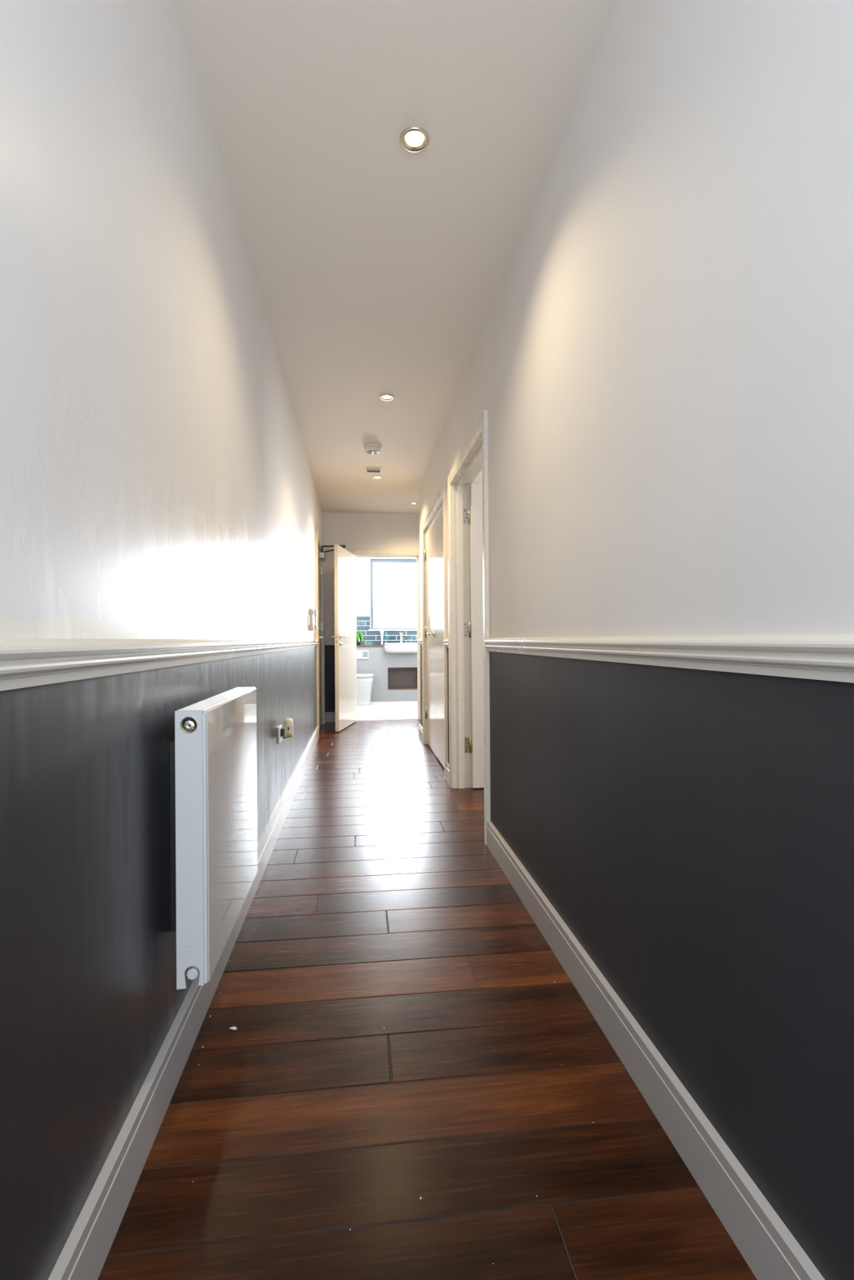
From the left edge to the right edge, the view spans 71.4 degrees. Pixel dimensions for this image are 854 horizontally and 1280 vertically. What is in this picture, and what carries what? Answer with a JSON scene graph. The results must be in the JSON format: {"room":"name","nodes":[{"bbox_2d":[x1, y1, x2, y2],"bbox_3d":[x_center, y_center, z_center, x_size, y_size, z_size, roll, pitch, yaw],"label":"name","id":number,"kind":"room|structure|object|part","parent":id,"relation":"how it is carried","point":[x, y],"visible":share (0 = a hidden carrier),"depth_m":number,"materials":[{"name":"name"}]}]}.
{"room":"home hallway","nodes":[
{"label":"home hallway","id":0,"kind":"room"},
{"bbox_2d":[0,0,322,1279],"bbox_3d":[-0.757,-0.244,2.409,0.120,2.524,9.240,0,0,-7],"label":"wall","id":1,"kind":"structure","parent":0,"point":[157,482],"depth_m":1.00,"materials":[{"name":"paint"}]},
{"bbox_2d":[0,638,318,691],"bbox_3d":[-0.617,0.028,1.832,0.024,0.060,8.060,0,0,-7],"label":"rail","id":2,"kind":"object","parent":1,"relation":"attached to","point":[24,662],"visible":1,"depth_m":0.93,"materials":[{"name":"white wood"}]},
{"bbox_2d":[48,726,318,1279],"bbox_3d":[-0.614,0.909,1.832,0.018,0.116,8.060,0,0,-7],"label":"baseboard","id":3,"kind":"structure","parent":1,"relation":"attached to","point":[83,1256],"depth_m":1.11,"materials":[{"name":"white wood"}]},
{"bbox_2d":[169,686,257,989],"bbox_3d":[-0.546,0.439,1.565,0.099,0.586,0.674,0,0,-7],"label":"radiator","id":4,"kind":"object","parent":1,"relation":"attached to","point":[213,757],"visible":1,"depth_m":1.31,"materials":[{"name":"metal"}]},
{"bbox_3d":[-0.551,0.436,1.542,0.010,0.568,0.614,0,0,-7],"label":"panel","id":5,"kind":"part","parent":4,"relation":"part of","materials":[{"name":"metal"}]},
{"bbox_3d":[-0.493,0.436,1.235,0.054,0.577,0.002,0,0,-7],"label":"panel","id":6,"kind":"part","parent":4,"relation":"part of","materials":[{"name":"metal"}]},
{"bbox_3d":[-0.500,0.435,1.548,0.011,0.570,0.618,0,0,-7],"label":"panel","id":7,"kind":"part","parent":4,"relation":"part of","materials":[{"name":"metal"}]},
{"bbox_2d":[278,724,281,743],"bbox_3d":[-0.764,0.492,3.098,0.013,0.086,0.086,0,0,-7],"label":"wall socket","id":8,"kind":"object","parent":1,"relation":"attached to","point":[280,726],"visible":0.78,"depth_m":3.06,"materials":[{"name":"white plastic"}]},
{"bbox_2d":[280,718,293,738],"bbox_3d":[-0.730,0.461,3.101,0.063,0.104,0.056,0,0,-7],"label":"air freshener","id":9,"kind":"object","parent":1,"relation":"attached to","point":[287,731],"visible":1,"depth_m":3.08,"materials":[{"name":"beige plastic"}]},
{"bbox_2d":[284,718,293,737],"bbox_3d":[-0.722,0.457,3.102,0.048,0.096,0.056,0,0,-7],"label":"hood","id":10,"kind":"object","parent":9,"relation":"attached to","point":[288,722],"depth_m":3.08,"materials":[{"name":"beige plastic"}]},
{"bbox_2d":[286,733,292,737],"bbox_3d":[-0.719,0.495,3.100,0.037,0.024,0.050,0,0,-7],"label":"bottle","id":11,"kind":"object","parent":9,"relation":"on","point":[288,735],"depth_m":3.08,"materials":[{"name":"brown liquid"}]},
{"bbox_2d":[309,608,317,643],"bbox_3d":[-0.972,-0.120,5.100,0.064,0.298,0.095,0,0,-7],"label":"handset","id":12,"kind":"object","parent":1,"relation":"attached to","point":[312,611],"visible":1,"depth_m":5.06,"materials":[{"name":"beige plastic"}]},
{"bbox_3d":[-0.967,-0.025,5.111,0.016,0.109,0.069,0,0,-19],"label":"coiled cord","id":13,"kind":"part","parent":12,"relation":"part of","materials":[{"name":"beige plastic"}]},
{"bbox_2d":[315,531,324,738],"bbox_3d":[-1.201,-0.051,6.380,0.140,2.036,1.110,0,0,-7],"label":"door frame","id":14,"kind":"structure","parent":1,"relation":"attached to","point":[318,543],"depth_m":6.58,"materials":[{"name":"white wood"}]},
{"bbox_2d":[317,545,346,728],"bbox_3d":[-1.039,-0.042,6.398,0.334,2.005,0.964,0,0,-7],"label":"door","id":15,"kind":"structure","parent":1,"relation":"in","point":[321,555],"depth_m":6.55,"materials":[{"name":"wood"}]},
{"bbox_3d":[-1.108,-1.001,6.622,0.203,0.086,0.423,0,0,-44],"label":"closer arm","id":16,"kind":"part","parent":15,"relation":"part of","materials":[{"name":"black metal"}]},
{"bbox_2d":[322,511,419,711],"bbox_3d":[-0.245,-0.251,7.179,2.890,2.524,0.120,0,0,-7],"label":"wall","id":17,"kind":"structure","parent":0,"point":[355,531],"depth_m":7.04,"materials":[{"name":"paint"}]},
{"bbox_2d":[324,640,334,644],"bbox_3d":[-0.010,0.020,7.133,2.437,0.060,0.024,0,0,-7],"label":"rail","id":18,"kind":"object","parent":17,"relation":"attached to","point":[326,642],"depth_m":7.00,"materials":[{"name":"white wood"}]},
{"bbox_2d":[324,711,335,722],"bbox_3d":[-0.005,0.901,7.137,2.437,0.116,0.018,0,0,-7],"label":"baseboard","id":19,"kind":"structure","parent":17,"relation":"attached to","point":[330,717],"depth_m":7.00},
{"bbox_2d":[331,544,356,731],"bbox_3d":[-0.899,-0.020,6.608,0.159,1.950,0.830,0,0,6],"label":"door","id":20,"kind":"structure","parent":17,"relation":"in","point":[344,562],"depth_m":6.48,"materials":[{"name":"white wood"}]},
{"bbox_3d":[-0.943,-0.012,6.201,0.024,0.195,0.002,0,0,6],"label":"latch plate","id":21,"kind":"part","parent":20,"relation":"part of","materials":[{"name":"gold metal"}]},
{"bbox_2d":[347,549,420,719],"bbox_3d":[-0.484,-0.056,7.141,0.908,2.036,0.140,0,0,-7],"label":"door frame","id":22,"kind":"structure","parent":17,"relation":"attached to","point":[357,553],"depth_m":7.12,"materials":[{"name":"white wood"}]},
{"bbox_2d":[355,557,416,629],"bbox_3d":[-0.483,-0.251,8.370,2.690,2.524,2.300,0,0,-7],"label":"wall","id":23,"kind":"structure","parent":0,"point":[362,564],"depth_m":9.23,"materials":[{"name":"white paint"}]},
{"bbox_2d":[355,616,417,644],"bbox_3d":[-0.586,-0.147,9.274,2.450,0.448,0.009,0,0,-7],"label":"tiling","id":24,"kind":"structure","parent":23,"relation":"attached to","point":[371,637],"depth_m":9.25,"materials":[{"name":"teal tile"}]},
{"bbox_2d":[368,629,417,631],"bbox_3d":[-0.312,-0.158,9.343,1.210,0.018,0.135,0,0,-7],"label":"sill","id":25,"kind":"structure","parent":23,"relation":"attached to","point":[368,629],"depth_m":9.24,"materials":[{"name":"white plastic"}]},
{"bbox_2d":[369,559,417,629],"bbox_3d":[-0.328,-0.722,9.419,1.137,1.110,0.070,0,0,-7],"label":"window","id":26,"kind":"structure","parent":23,"relation":"in","point":[371,561],"depth_m":9.34,"materials":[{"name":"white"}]},
{"bbox_2d":[356,646,417,702],"bbox_3d":[-0.573,0.532,9.202,2.450,0.858,0.155,0,0,-7],"label":"wall","id":27,"kind":"structure","parent":0,"point":[378,663],"depth_m":9.12,"materials":[{"name":"white paint"}]},
{"bbox_2d":[356,650,368,658],"bbox_3d":[-1.009,0.224,9.065,0.236,0.132,0.017,0,0,-7],"label":"flush plate","id":28,"kind":"object","parent":27,"relation":"attached to","point":[360,654],"visible":0.7,"depth_m":9.06,"materials":[{"name":"white plastic"}]},
{"bbox_2d":[356,644,383,647],"bbox_3d":[-1.234,0.094,9.116,1.122,0.026,0.158,0,0,-7],"label":"ledge","id":29,"kind":"object","parent":27,"relation":"on","point":[357,646],"visible":0.35,"depth_m":9.07,"materials":[{"name":"brown wood"}]},
{"bbox_2d":[355,629,364,644],"bbox_3d":[-1.066,-0.055,9.130,0.258,0.270,0.181,0,0,-7],"label":"potted plant","id":30,"kind":"object","parent":29,"relation":"on","point":[358,640],"visible":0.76,"depth_m":9.11,"materials":[{"name":"green plant"}]},
{"bbox_2d":[379,629,384,644],"bbox_3d":[-0.697,-0.045,9.185,0.072,0.246,0.072,0,0,-7],"label":"vase","id":31,"kind":"object","parent":29,"relation":"on","point":[381,631],"visible":0.98,"depth_m":9.17,"materials":[{"name":"grey ceramic"}]},
{"bbox_2d":[370,701,417,702],"bbox_3d":[-0.561,0.955,9.122,2.450,0.012,0.007,0,0,-7],"label":"baseboard","id":32,"kind":"structure","parent":27,"relation":"attached to","point":[400,701],"depth_m":9.13,"materials":[{"name":"white plastic"}]},
{"bbox_2d":[383,642,417,653],"bbox_3d":[-0.372,0.121,9.095,0.578,0.153,0.304,0,0,-7],"label":"basin","id":33,"kind":"object","parent":27,"relation":"attached to","point":[409,647],"visible":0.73,"depth_m":8.96,"materials":[{"name":"white ceramic"}]},
{"bbox_2d":[399,632,403,643],"bbox_3d":[-0.397,-0.039,9.171,0.066,0.168,0.186,0,0,-7],"label":"tap","id":34,"kind":"object","parent":33,"relation":"on","point":[400,633],"visible":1,"depth_m":9.19,"materials":[{"name":"silver metal"}]},
{"bbox_2d":[387,666,417,689],"bbox_3d":[-0.343,0.592,9.225,0.538,0.343,0.155,0,0,-7],"label":"wall niche","id":35,"kind":"object","parent":27,"relation":"attached to","point":[398,677],"visible":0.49,"depth_m":9.28,"materials":[{"name":"brown wood"}]},
{"bbox_3d":[-0.342,0.756,9.226,0.538,0.016,0.155,0,0,-7],"label":"board","id":36,"kind":"part","parent":35,"relation":"part of","materials":[{"name":"brown wood"}]},
{"bbox_2d":[177,0,613,514],"bbox_3d":[0.596,-1.546,3.722,3.790,0.060,11.780,0,0,-7],"label":"ceiling","id":37,"kind":"structure","parent":0,"point":[380,266],"depth_m":1.94,"materials":[{"name":"beige paint"}]},
{"bbox_2d":[364,443,381,453],"bbox_3d":[-0.423,-1.483,4.622,0.134,0.054,0.134,0,0,-7],"label":"smoke detector","id":38,"kind":"object","parent":37,"relation":"attached to","point":[370,448],"visible":1,"depth_m":4.58,"materials":[{"name":"beige plastic"}]},
{"bbox_2d":[366,467,380,472],"bbox_3d":[-0.472,-1.499,5.248,0.122,0.022,0.060,0,0,-7],"label":"fire alarm","id":39,"kind":"object","parent":37,"relation":"attached to","point":[368,469],"visible":1,"depth_m":5.22,"materials":[{"name":"beige plastic"}]},
{"bbox_3d":[-0.472,-1.490,5.248,0.114,0.002,0.057,0,0,-7],"label":"sensor plate","id":40,"kind":"part","parent":39,"relation":"part of","materials":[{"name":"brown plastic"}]},
{"bbox_2d":[372,475,382,479],"bbox_3d":[-0.459,-1.507,5.504,0.088,0.007,0.088,0,0,-7],"label":"recessed light","id":41,"kind":"object","parent":37,"relation":"in","point":[373,477],"visible":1,"depth_m":5.50,"materials":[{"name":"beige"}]},
{"bbox_2d":[379,394,394,400],"bbox_3d":[-0.249,-1.506,3.692,0.088,0.007,0.088,0,0,-7],"label":"recessed light","id":42,"kind":"object","parent":37,"relation":"in","point":[384,397],"visible":1,"depth_m":3.69,"materials":[{"name":"beige"}]},
{"bbox_3d":[-0.249,-1.508,3.692,0.052,0.004,0.052,0,0,-7],"label":"bulb","id":43,"kind":"part","parent":42,"relation":"part of","materials":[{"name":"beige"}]},
{"bbox_2d":[400,126,429,152],"bbox_3d":[-0.037,-1.506,1.790,0.088,0.007,0.088,0,0,-7],"label":"recessed light","id":44,"kind":"object","parent":37,"relation":"in","point":[412,139],"visible":1,"depth_m":1.79,"materials":[{"name":"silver metal"}]},
{"bbox_3d":[-0.037,-1.507,1.790,0.052,0.004,0.052,0,0,-7],"label":"bulb","id":45,"kind":"part","parent":44,"relation":"part of","materials":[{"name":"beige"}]},
{"bbox_2d":[97,702,756,1279],"bbox_3d":[0.601,0.984,3.725,3.770,0.051,11.776,0,0,-7],"label":"floor","id":46,"kind":"structure","parent":0,"point":[380,900],"depth_m":1.26,"materials":[{"name":"brown wood"}]},
{"bbox_2d":[229,1026,237,1030],"bbox_3d":[-0.481,0.966,1.476,0.016,0.002,0.012,0,0,45],"label":"flake","id":47,"kind":"object","parent":46,"relation":"on","point":[233,1028],"visible":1,"depth_m":1.48,"materials":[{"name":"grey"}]},
{"bbox_2d":[356,672,374,705],"bbox_3d":[-0.961,0.732,8.825,0.364,0.459,0.503,0,0,-7],"label":"toilet","id":48,"kind":"object","parent":46,"relation":"on","point":[364,681],"visible":0.64,"depth_m":8.69,"materials":[{"name":"white ceramic"}]},
{"bbox_3d":[-0.960,0.521,8.800,0.364,0.036,0.453,0,0,-7],"label":"lid","id":49,"kind":"part","parent":48,"relation":"part of","materials":[{"name":"grey ceramic"}]},
{"bbox_2d":[356,719,410,720],"bbox_3d":[-0.479,0.960,7.152,0.768,0.004,0.030,0,0,-7],"label":"threshold","id":50,"kind":"object","parent":46,"relation":"on","point":[380,719],"visible":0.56,"depth_m":7.15,"materials":[{"name":"silver metal"}]},
{"bbox_2d":[192,792,593,1264],"bbox_3d":[-0.206,0.964,2.485,0.937,0.001,3.186,0,0,-7],"label":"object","id":51,"kind":"structure","parent":46,"relation":"on","point":[299,793],"depth_m":1.18,"materials":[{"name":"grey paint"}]},
{"bbox_2d":[445,762,448,784],"bbox_3d":[0.147,0.903,4.010,0.018,0.116,0.185,0,0,-7],"label":"baseboard","id":52,"kind":"structure","parent":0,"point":[446,763],"depth_m":4.03,"materials":[{"name":"white wood"}]},
{"bbox_2d":[471,469,482,484],"bbox_3d":[1.501,-0.259,2.900,2.194,2.524,2.820,0,0,-7],"label":"wall","id":53,"kind":"structure","parent":0,"point":[478,480],"depth_m":4.07,"materials":[{"name":"white paint"}]},
{"bbox_2d":[418,0,853,1279],"bbox_3d":[1.089,-0.255,2.017,1.414,2.524,8.040,0,0,-7],"label":"wall","id":54,"kind":"structure","parent":0,"point":[660,365],"depth_m":1.06,"materials":[{"name":"paint"}]},
{"bbox_2d":[417,639,422,645],"bbox_3d":[0.641,0.017,5.833,1.438,0.060,0.404,0,0,-7],"label":"rail","id":55,"kind":"object","parent":54,"relation":"attached to","point":[420,641],"visible":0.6,"depth_m":5.78,"materials":[{"name":"white wood"}]},
{"bbox_2d":[418,724,422,742],"bbox_3d":[0.650,0.898,5.831,1.432,0.116,0.398,0,0,-7],"label":"baseboard","id":56,"kind":"structure","parent":54,"relation":"attached to","point":[420,728],"depth_m":5.73,"materials":[{"name":"white wood"}]},
{"bbox_2d":[424,516,435,755],"bbox_3d":[0.021,-0.025,5.158,0.100,1.952,0.662,0,0,-7],"label":"door","id":57,"kind":"structure","parent":54,"relation":"in","point":[429,553],"depth_m":5.12,"materials":[{"name":"white wood"}]},
{"bbox_3d":[0.028,-0.049,4.925,0.060,0.052,0.142,0,0,-7],"label":"handle","id":58,"kind":"part","parent":57,"relation":"part of","materials":[{"name":"silver metal"}]},
{"bbox_2d":[421,484,448,778],"bbox_3d":[0.091,-0.057,4.832,0.110,2.036,1.460,0,0,-7],"label":"door frame","id":59,"kind":"structure","parent":54,"relation":"attached to","point":[441,500],"depth_m":4.47,"materials":[{"name":"white wood"}]},
{"bbox_2d":[435,505,444,767],"bbox_3d":[0.126,-0.028,4.504,0.040,1.946,0.656,0,0,-7],"label":"door","id":60,"kind":"structure","parent":54,"relation":"in","point":[438,517],"depth_m":4.58,"materials":[{"name":"white wood"}]},
{"bbox_2d":[444,638,448,647],"bbox_3d":[0.139,0.022,4.009,0.024,0.060,0.185,0,0,-7],"label":"rail","id":61,"kind":"object","parent":54,"relation":"attached to","point":[446,641],"visible":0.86,"depth_m":4.03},
{"bbox_2d":[447,409,490,844],"bbox_3d":[0.276,-0.057,3.356,0.140,2.036,1.145,0,0,-7],"label":"door frame","id":62,"kind":"structure","parent":54,"relation":"attached to","point":[473,457],"depth_m":3.84,"materials":[{"name":"white wood"}]},
{"bbox_2d":[462,484,484,787],"bbox_3d":[0.728,-0.027,3.861,0.970,1.952,0.108,0,0,-7],"label":"door","id":63,"kind":"structure","parent":54,"relation":"in","point":[473,516],"depth_m":3.82,"materials":[{"name":"white wood"}]},
{"bbox_2d":[486,820,824,1279],"bbox_3d":[0.565,0.903,0.362,0.018,0.116,4.870,0,0,-7],"label":"baseboard","id":64,"kind":"structure","parent":54,"relation":"attached to","point":[769,1249],"depth_m":1.12,"materials":[{"name":"white wood"}]},
{"bbox_2d":[484,633,853,682],"bbox_3d":[0.557,0.022,0.361,0.024,0.060,4.870,0,0,-7],"label":"rail","id":65,"kind":"object","parent":54,"relation":"attached to","point":[817,656],"visible":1,"depth_m":0.98,"materials":[{"name":"white wood"}]}
]}

